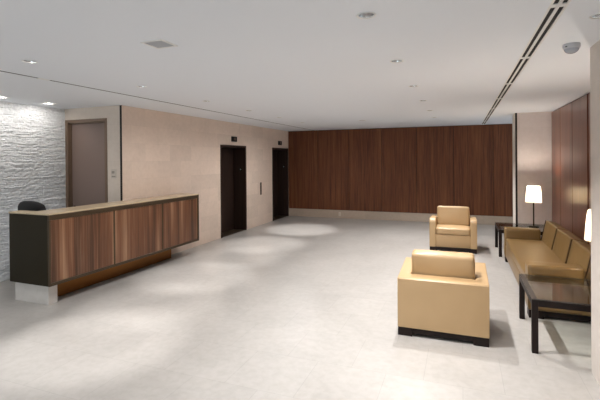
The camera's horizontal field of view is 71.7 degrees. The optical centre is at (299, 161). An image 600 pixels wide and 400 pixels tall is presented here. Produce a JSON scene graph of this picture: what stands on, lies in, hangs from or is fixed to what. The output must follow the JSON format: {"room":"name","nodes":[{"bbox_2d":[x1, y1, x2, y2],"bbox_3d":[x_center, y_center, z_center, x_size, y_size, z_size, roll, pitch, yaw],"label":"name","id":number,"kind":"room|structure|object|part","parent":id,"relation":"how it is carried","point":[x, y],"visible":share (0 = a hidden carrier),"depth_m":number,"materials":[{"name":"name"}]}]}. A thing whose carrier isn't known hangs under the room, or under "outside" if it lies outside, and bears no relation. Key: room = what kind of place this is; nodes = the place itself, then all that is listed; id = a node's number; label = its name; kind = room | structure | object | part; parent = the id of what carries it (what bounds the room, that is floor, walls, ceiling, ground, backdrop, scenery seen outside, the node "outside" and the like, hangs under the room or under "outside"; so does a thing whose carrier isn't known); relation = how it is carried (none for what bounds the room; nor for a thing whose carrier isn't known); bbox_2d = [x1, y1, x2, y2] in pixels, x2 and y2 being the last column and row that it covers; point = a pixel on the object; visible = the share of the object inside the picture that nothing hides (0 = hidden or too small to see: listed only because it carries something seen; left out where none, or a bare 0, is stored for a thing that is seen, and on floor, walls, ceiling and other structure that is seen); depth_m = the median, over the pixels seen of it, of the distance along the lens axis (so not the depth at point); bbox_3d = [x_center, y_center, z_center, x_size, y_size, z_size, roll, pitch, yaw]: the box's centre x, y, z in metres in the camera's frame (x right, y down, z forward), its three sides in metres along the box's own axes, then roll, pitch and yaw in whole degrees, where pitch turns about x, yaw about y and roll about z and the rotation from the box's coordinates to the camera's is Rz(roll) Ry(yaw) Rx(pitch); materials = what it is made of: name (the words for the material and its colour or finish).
{"room":"lobby","nodes":[
{"label":"lobby","id":0,"kind":"room"},
{"bbox_2d":[0,101,65,281],"bbox_3d":[-5.876,0.473,2.980,0.241,2.716,9.289,0,0,21],"label":"wall","id":1,"kind":"structure","parent":0,"point":[32,137],"depth_m":6.65,"materials":[{"name":"stone"}]},
{"bbox_2d":[64,105,119,202],"bbox_3d":[-3.582,0.436,7.206,1.454,2.716,0.250,0,0,21],"label":"wall","id":2,"kind":"structure","parent":0,"point":[112,113],"depth_m":6.89,"materials":[{"name":"paint"}]},
{"bbox_2d":[65,118,107,206],"bbox_3d":[-3.606,0.535,7.204,0.950,2.520,0.252,0,0,21],"label":"door","id":3,"kind":"structure","parent":2,"relation":"in","point":[85,139],"depth_m":7.19,"materials":[{"name":"brown wood"}]},
{"bbox_2d":[111,169,115,177],"bbox_3d":[-3.079,0.202,6.867,0.110,0.150,0.013,0,0,21],"label":"light switch","id":4,"kind":"object","parent":2,"relation":"attached to","point":[113,171],"visible":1,"depth_m":6.87,"materials":[{"name":"beige plastic"}]},
{"bbox_2d":[122,105,288,254],"bbox_3d":[-1.968,0.410,10.285,0.750,2.716,7.141,0,0,21],"label":"wall","id":5,"kind":"structure","parent":0,"point":[164,153],"depth_m":8.66,"materials":[{"name":"stone"}]},
{"bbox_2d":[120,105,122,200],"bbox_3d":[-2.890,0.432,6.936,0.033,2.716,0.251,0,0,21],"label":"trim","id":6,"kind":"structure","parent":5,"relation":"attached to","point":[121,194],"depth_m":6.82,"materials":[{"name":"black"}]},
{"bbox_2d":[220,145,246,237],"bbox_3d":[-1.781,0.685,10.231,0.385,2.167,1.230,0,0,21],"label":"door","id":7,"kind":"structure","parent":5,"relation":"in","point":[233,181],"depth_m":10.70,"materials":[{"name":"brown metal"}]},
{"bbox_3d":[-1.780,1.766,10.239,0.340,0.006,1.130,0,0,21],"label":"sill","id":8,"kind":"part","parent":7,"relation":"part of","materials":[{"name":"brown metal"}]},
{"bbox_2d":[231,136,236,141],"bbox_3d":[-1.607,-0.549,10.160,0.024,0.124,0.250,0,0,21],"label":"indicator","id":9,"kind":"object","parent":5,"relation":"attached to","point":[233,139],"visible":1,"depth_m":10.11,"materials":[{"name":"black"}]},
{"bbox_2d":[272,148,288,220],"bbox_3d":[-0.765,0.666,12.843,0.385,2.167,1.195,0,0,21],"label":"door","id":10,"kind":"structure","parent":5,"relation":"in","point":[280,191],"depth_m":13.32,"materials":[{"name":"brown metal"}]},
{"bbox_2d":[0,216,599,399],"bbox_3d":[-0.134,1.840,4.594,10.200,0.120,16.840,0,0,21],"label":"floor","id":11,"kind":"structure","parent":0,"point":[288,307],"depth_m":4.28,"materials":[{"name":"stone"}]},
{"bbox_2d":[18,201,45,210],"bbox_3d":[-3.663,1.170,5.973,0.610,1.260,0.587,0,0,21],"label":"office chair","id":12,"kind":"object","parent":11,"relation":"on","point":[24,205],"visible":0.13,"depth_m":5.69,"materials":[{"name":"black fabric"}]},
{"bbox_2d":[8,193,198,304],"bbox_3d":[-2.919,1.214,6.744,0.856,1.156,3.150,0,0,21],"label":"reception desk","id":13,"kind":"object","parent":11,"relation":"on","point":[54,253],"visible":1,"depth_m":5.77,"materials":[{"name":"wood"},{"name":"stone"},{"name":"dark bronze"}]},
{"bbox_3d":[-3.421,1.110,5.335,0.694,0.884,0.150,0,0,21],"label":"panel","id":14,"kind":"part","parent":13,"relation":"part of","materials":[{"name":"black wood"}]},
{"bbox_3d":[-2.918,1.117,5.623,0.016,0.779,1.002,0,0,21],"label":"panel","id":15,"kind":"part","parent":13,"relation":"part of","materials":[{"name":"brown wood"}]},
{"bbox_2d":[8,193,198,215],"bbox_3d":[-2.868,0.646,6.720,0.737,0.022,3.150,0,0,21],"label":"countertop","id":16,"kind":"structure","parent":13,"relation":"on","point":[141,200],"depth_m":6.02,"materials":[{"name":"stone"}]},
{"bbox_3d":[-2.540,1.097,6.597,0.030,0.884,3.140,0,0,21],"label":"frame","id":17,"kind":"part","parent":13,"relation":"part of","materials":[{"name":"brown wood"}]},
{"bbox_3d":[-2.540,1.110,6.595,0.016,0.779,1.027,0,0,21],"label":"panel","id":18,"kind":"part","parent":13,"relation":"part of","materials":[{"name":"brown wood"}]},
{"bbox_3d":[-2.166,1.103,7.558,0.016,0.779,0.984,0,0,21],"label":"panel","id":19,"kind":"part","parent":13,"relation":"part of","materials":[{"name":"brown wood"}]},
{"bbox_2d":[397,249,489,346],"bbox_3d":[1.546,1.352,4.479,0.860,0.832,0.820,0,0,21],"label":"armchair","id":20,"kind":"object","parent":11,"relation":"on","point":[444,294],"visible":1,"depth_m":4.15,"materials":[{"name":"beige leather"}]},
{"bbox_3d":[1.095,1.728,4.294,0.141,0.088,0.136,0,0,21],"label":"leg","id":21,"kind":"part","parent":20,"relation":"part of","materials":[{"name":"brown wood"}]},
{"bbox_3d":[1.227,1.408,4.686,0.115,0.547,0.665,0,0,21],"label":"arm","id":22,"kind":"part","parent":20,"relation":"part of","materials":[{"name":"beige leather"}]},
{"bbox_3d":[1.426,1.427,4.169,0.860,0.510,0.155,0,0,21],"label":"panel","id":23,"kind":"part","parent":20,"relation":"part of","materials":[{"name":"beige leather"}]},
{"bbox_2d":[412,249,474,278],"bbox_3d":[1.491,1.137,4.340,0.626,0.400,0.210,0,0,21],"label":"cushion","id":24,"kind":"object","parent":20,"relation":"on","point":[447,264],"depth_m":4.25,"materials":[{"name":"beige leather"}]},
{"bbox_3d":[1.758,1.724,4.037,0.141,0.088,0.136,0,0,21],"label":"leg","id":25,"kind":"part","parent":20,"relation":"part of","materials":[{"name":"brown wood"}]},
{"bbox_3d":[1.922,1.404,4.416,0.115,0.547,0.665,0,0,21],"label":"arm","id":26,"kind":"part","parent":20,"relation":"part of","materials":[{"name":"beige leather"}]},
{"bbox_2d":[429,206,476,253],"bbox_3d":[3.077,1.323,8.347,0.860,0.832,0.820,0,0,21],"label":"armchair","id":27,"kind":"object","parent":11,"relation":"on","point":[453,228],"visible":0.99,"depth_m":8.08,"materials":[{"name":"beige leather"}]},
{"bbox_3d":[2.702,1.380,8.410,0.115,0.547,0.665,0,0,21],"label":"arm","id":28,"kind":"part","parent":27,"relation":"part of","materials":[{"name":"beige leather"}]},
{"bbox_2d":[436,224,469,235],"bbox_3d":[3.052,1.348,8.282,0.635,0.158,0.655,0,0,21],"label":"seat cushion","id":29,"kind":"object","parent":27,"relation":"on","point":[441,229],"depth_m":8.04,"materials":[{"name":"beige leather"}]},
{"bbox_3d":[3.055,1.532,8.288,0.632,0.237,0.648,0,0,21],"label":"seat","id":30,"kind":"part","parent":27,"relation":"part of","materials":[{"name":"beige leather"}]},
{"bbox_2d":[437,206,469,225],"bbox_3d":[3.129,1.106,8.483,0.626,0.400,0.210,0,0,21],"label":"cushion","id":31,"kind":"object","parent":27,"relation":"on","point":[446,215],"depth_m":8.40,"materials":[{"name":"beige leather"}]},
{"bbox_3d":[3.289,1.695,7.905,0.141,0.088,0.136,0,0,21],"label":"leg","id":32,"kind":"part","parent":27,"relation":"part of","materials":[{"name":"brown wood"}]},
{"bbox_3d":[3.397,1.376,8.140,0.115,0.547,0.665,0,0,21],"label":"arm","id":33,"kind":"part","parent":27,"relation":"part of","materials":[{"name":"beige leather"}]},
{"bbox_2d":[495,223,543,256],"bbox_3d":[4.228,1.480,7.841,0.930,0.504,0.930,0,0,21],"label":"side table","id":34,"kind":"object","parent":11,"relation":"on","point":[497,225],"visible":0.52,"depth_m":8.20,"materials":[{"name":"brown wood"}]},
{"bbox_3d":[3.978,1.486,8.410,0.052,0.492,0.052,0,0,21],"label":"leg","id":35,"kind":"part","parent":34,"relation":"part of","materials":[{"name":"brown wood"}]},
{"bbox_3d":[3.660,1.492,7.591,0.052,0.492,0.052,0,0,21],"label":"leg","id":36,"kind":"part","parent":34,"relation":"part of","materials":[{"name":"brown wood"}]},
{"bbox_3d":[4.226,1.269,7.840,0.930,0.058,0.930,0,0,21],"label":"frame","id":37,"kind":"part","parent":34,"relation":"part of","materials":[{"name":"brown wood"}]},
{"bbox_2d":[525,186,541,227],"bbox_3d":[4.384,0.843,7.797,0.276,0.768,0.276,0,0,21],"label":"table lamp","id":38,"kind":"object","parent":34,"relation":"on","point":[533,193],"visible":1,"depth_m":7.70,"materials":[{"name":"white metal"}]},
{"bbox_3d":[4.383,0.609,7.796,0.276,0.300,0.276,0,0,21],"label":"lamp shade","id":39,"kind":"part","parent":38,"relation":"part of","materials":[{"name":"white fabric"}]},
{"bbox_2d":[504,220,590,321],"bbox_3d":[3.524,1.368,5.839,0.949,0.756,2.870,0,0,21],"label":"sofa","id":40,"kind":"object","parent":11,"relation":"on","point":[558,252],"visible":0.84,"depth_m":4.97,"materials":[{"name":"brown leather"}]},
{"bbox_3d":[3.345,1.553,5.926,0.518,0.210,2.450,0,0,21],"label":"seat","id":41,"kind":"part","parent":40,"relation":"part of","materials":[{"name":"brown leather"}]},
{"bbox_3d":[3.820,1.396,7.151,0.547,0.512,0.210,0,0,21],"label":"arm","id":42,"kind":"part","parent":40,"relation":"part of","materials":[{"name":"brown leather"}]},
{"bbox_2d":[506,239,563,273],"bbox_3d":[3.381,1.386,5.912,0.608,0.146,2.443,0,0,21],"label":"seat cushion","id":43,"kind":"object","parent":40,"relation":"on","point":[520,251],"depth_m":6.06,"materials":[{"name":"brown leather"}]},
{"bbox_3d":[2.680,1.713,4.727,0.150,0.090,0.150,0,0,21],"label":"leg","id":44,"kind":"part","parent":40,"relation":"part of","materials":[{"name":"brown wood"}]},
{"bbox_3d":[2.861,1.414,4.687,0.548,0.513,0.241,0,0,21],"label":"arm","id":45,"kind":"part","parent":40,"relation":"part of","materials":[{"name":"brown leather"}]},
{"bbox_2d":[542,221,567,248],"bbox_3d":[4.006,1.196,6.560,0.238,0.425,0.876,0,0,21],"label":"cushion","id":46,"kind":"object","parent":40,"relation":"on","point":[550,228],"depth_m":6.49,"materials":[{"name":"brown leather"}]},
{"bbox_2d":[552,229,583,263],"bbox_3d":[3.687,1.202,5.735,0.237,0.423,0.876,0,0,21],"label":"cushion","id":47,"kind":"object","parent":40,"relation":"on","point":[561,246],"depth_m":5.67,"materials":[{"name":"brown leather"}]},
{"bbox_3d":[3.760,1.400,5.748,0.445,0.510,2.860,0,0,21],"label":"frame","id":48,"kind":"part","parent":40,"relation":"part of","materials":[{"name":"brown leather"}]},
{"bbox_2d":[567,240,590,279],"bbox_3d":[3.365,1.208,4.910,0.238,0.424,0.876,0,0,21],"label":"cushion","id":49,"kind":"object","parent":40,"relation":"on","point":[579,252],"depth_m":4.87,"materials":[{"name":"brown leather"}]},
{"bbox_2d":[519,274,590,353],"bbox_3d":[2.741,1.508,4.096,0.930,0.504,0.930,0,0,21],"label":"side table","id":50,"kind":"object","parent":11,"relation":"on","point":[524,286],"visible":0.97,"depth_m":3.87,"materials":[{"name":"brown wood"}]},
{"bbox_3d":[2.491,1.514,4.664,0.052,0.492,0.052,0,0,21],"label":"leg","id":51,"kind":"part","parent":50,"relation":"part of","materials":[{"name":"brown wood"}]},
{"bbox_3d":[2.173,1.520,3.846,0.052,0.492,0.052,0,0,21],"label":"leg","id":52,"kind":"part","parent":50,"relation":"part of","materials":[{"name":"brown wood"}]},
{"bbox_3d":[2.740,1.298,4.095,0.930,0.058,0.930,0,0,21],"label":"frame","id":53,"kind":"part","parent":50,"relation":"part of","materials":[{"name":"brown wood"}]},
{"bbox_2d":[584,209,590,241],"bbox_3d":[2.988,0.871,4.124,0.276,0.768,0.276,0,0,21],"label":"table lamp","id":54,"kind":"object","parent":50,"relation":"on","point":[587,237],"visible":0.34,"depth_m":4.13,"materials":[{"name":"white fabric"}]},
{"bbox_2d":[0,0,599,130],"bbox_3d":[-0.156,-1.026,4.581,10.200,0.180,16.840,0,0,21],"label":"ceiling","id":55,"kind":"structure","parent":0,"point":[317,64],"depth_m":3.73,"materials":[{"name":"white paint"}]},
{"bbox_2d":[21,60,37,62],"bbox_3d":[-2.462,-0.962,3.783,0.128,0.106,0.128,0,0,21],"label":"recessed light","id":56,"kind":"object","parent":55,"relation":"in","point":[25,61],"visible":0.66,"depth_m":3.81,"materials":[{"name":"white"}]},
{"bbox_2d":[2,71,309,129],"bbox_3d":[-2.524,-0.937,5.449,0.040,0.028,16.340,0,0,21],"label":"trim","id":57,"kind":"structure","parent":55,"relation":"attached to","point":[2,71],"depth_m":5.73,"materials":[{"name":"black"}]},
{"bbox_2d":[140,39,177,48],"bbox_3d":[-1.100,-0.919,3.254,0.200,0.006,0.200,0,0,21],"label":"ceiling vent","id":58,"kind":"object","parent":55,"relation":"in","point":[159,43],"visible":1,"depth_m":3.25,"materials":[{"name":"white metal"}]},
{"bbox_2d":[356,12,375,18],"bbox_3d":[0.420,-0.978,2.640,0.128,0.106,0.128,0,0,21],"label":"recessed light","id":59,"kind":"object","parent":55,"relation":"in","point":[364,15],"visible":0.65,"depth_m":2.68,"materials":[{"name":"white"}]},
{"bbox_2d":[390,59,402,62],"bbox_3d":[0.902,-0.988,3.880,0.128,0.106,0.128,0,0,21],"label":"recessed light","id":60,"kind":"object","parent":55,"relation":"in","point":[397,60],"visible":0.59,"depth_m":3.92,"materials":[{"name":"white"}]},
{"bbox_2d":[481,0,571,124],"bbox_3d":[2.016,-0.967,3.683,0.104,0.042,16.340,0,0,21],"label":"ceiling vent","id":61,"kind":"object","parent":55,"relation":"in","point":[556,8],"visible":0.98,"depth_m":3.34,"materials":[{"name":"white metal"}]},
{"bbox_2d":[562,42,580,53],"bbox_3d":[2.193,-0.910,3.357,0.126,0.075,0.126,0,0,21],"label":"dome","id":62,"kind":"object","parent":55,"relation":"attached to","point":[573,47],"visible":1,"depth_m":3.32,"materials":[{"name":"grey plastic"}]},
{"bbox_2d":[589,13,599,18],"bbox_3d":[1.935,-0.990,2.674,0.128,0.106,0.128,0,0,21],"label":"recessed light","id":63,"kind":"object","parent":55,"relation":"in","point":[595,16],"visible":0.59,"depth_m":2.72,"materials":[{"name":"white"}]},
{"bbox_2d":[288,124,512,216],"bbox_3d":[3.216,0.362,12.111,9.390,2.716,0.280,0,0,21],"label":"wall","id":64,"kind":"structure","parent":0,"point":[402,169],"depth_m":12.03,"materials":[{"name":"brown wood"}]},
{"bbox_3d":[0.097,0.264,13.189,0.985,2.458,0.030,0,0,21],"label":"wood panel","id":65,"kind":"part","parent":64,"relation":"part of","materials":[{"name":"brown wood"}]},
{"bbox_3d":[1.026,0.259,12.827,0.985,2.458,0.030,0,0,21],"label":"wood panel","id":66,"kind":"part","parent":64,"relation":"part of","materials":[{"name":"brown wood"}]},
{"bbox_3d":[1.956,0.253,12.466,0.985,2.458,0.030,0,0,21],"label":"wood panel","id":67,"kind":"part","parent":64,"relation":"part of","materials":[{"name":"brown wood"}]},
{"bbox_3d":[2.885,0.248,12.104,0.985,2.458,0.030,0,0,21],"label":"wood panel","id":68,"kind":"part","parent":64,"relation":"part of","materials":[{"name":"brown wood"}]},
{"bbox_2d":[289,208,512,224],"bbox_3d":[3.529,1.598,11.862,8.340,0.242,0.034,0,0,21],"label":"baseboard","id":69,"kind":"structure","parent":64,"relation":"attached to","point":[373,215],"depth_m":12.29,"materials":[{"name":"stone"}]},
{"bbox_3d":[3.814,0.242,11.743,0.985,2.458,0.030,0,0,21],"label":"wood panel","id":70,"kind":"part","parent":64,"relation":"part of","materials":[{"name":"brown wood"}]},
{"bbox_3d":[4.743,0.237,11.382,0.985,2.458,0.030,0,0,21],"label":"wood panel","id":71,"kind":"part","parent":64,"relation":"part of","materials":[{"name":"brown wood"}]},
{"bbox_3d":[5.672,0.232,11.020,0.985,2.458,0.030,0,0,21],"label":"wood panel","id":72,"kind":"part","parent":64,"relation":"part of","materials":[{"name":"brown wood"}]},
{"bbox_2d":[517,111,552,235],"bbox_3d":[5.490,0.362,8.313,2.098,2.716,0.530,0,0,21],"label":"wall pier","id":73,"kind":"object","parent":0,"point":[534,129],"depth_m":8.33,"materials":[{"name":"stone"}]},
{"bbox_2d":[512,114,515,223],"bbox_3d":[4.506,0.368,8.712,0.030,2.716,0.500,0,0,21],"label":"trim","id":74,"kind":"structure","parent":73,"relation":"attached to","point":[513,116],"depth_m":8.69,"materials":[{"name":"beige paint"}]},
{"bbox_2d":[515,113,517,223],"bbox_3d":[4.408,0.370,8.462,0.033,2.716,0.038,0,0,21],"label":"trim","id":75,"kind":"structure","parent":73,"relation":"attached to","point":[516,188],"depth_m":8.44,"materials":[{"name":"black"}]},
{"bbox_2d":[551,93,590,244],"bbox_3d":[4.108,0.385,5.632,0.250,2.716,5.470,0,0,21],"label":"wall","id":76,"kind":"structure","parent":0,"point":[571,159],"depth_m":6.71,"materials":[{"name":"brown wood"}]},
{"bbox_3d":[4.855,0.334,7.856,0.030,2.606,0.760,0,0,21],"label":"wood panel","id":77,"kind":"part","parent":76,"relation":"part of","materials":[{"name":"brown wood"}]},
{"bbox_3d":[4.556,0.340,7.088,0.030,2.606,0.852,0,0,21],"label":"wood panel","id":78,"kind":"part","parent":76,"relation":"part of","materials":[{"name":"brown wood"}]},
{"bbox_3d":[4.242,0.346,6.280,0.030,2.606,0.847,0,0,21],"label":"wood panel","id":79,"kind":"part","parent":76,"relation":"part of","materials":[{"name":"brown wood"}]},
{"bbox_3d":[3.919,0.352,5.450,0.030,2.606,0.796,0,0,21],"label":"wood panel","id":80,"kind":"part","parent":76,"relation":"part of","materials":[{"name":"brown wood"}]},
{"bbox_2d":[590,40,599,384],"bbox_3d":[1.383,0.434,-0.470,0.905,2.716,8.120,0,0,21],"label":"wall","id":81,"kind":"structure","parent":0,"point":[595,49],"depth_m":3.36,"materials":[{"name":"paint"}]}
]}

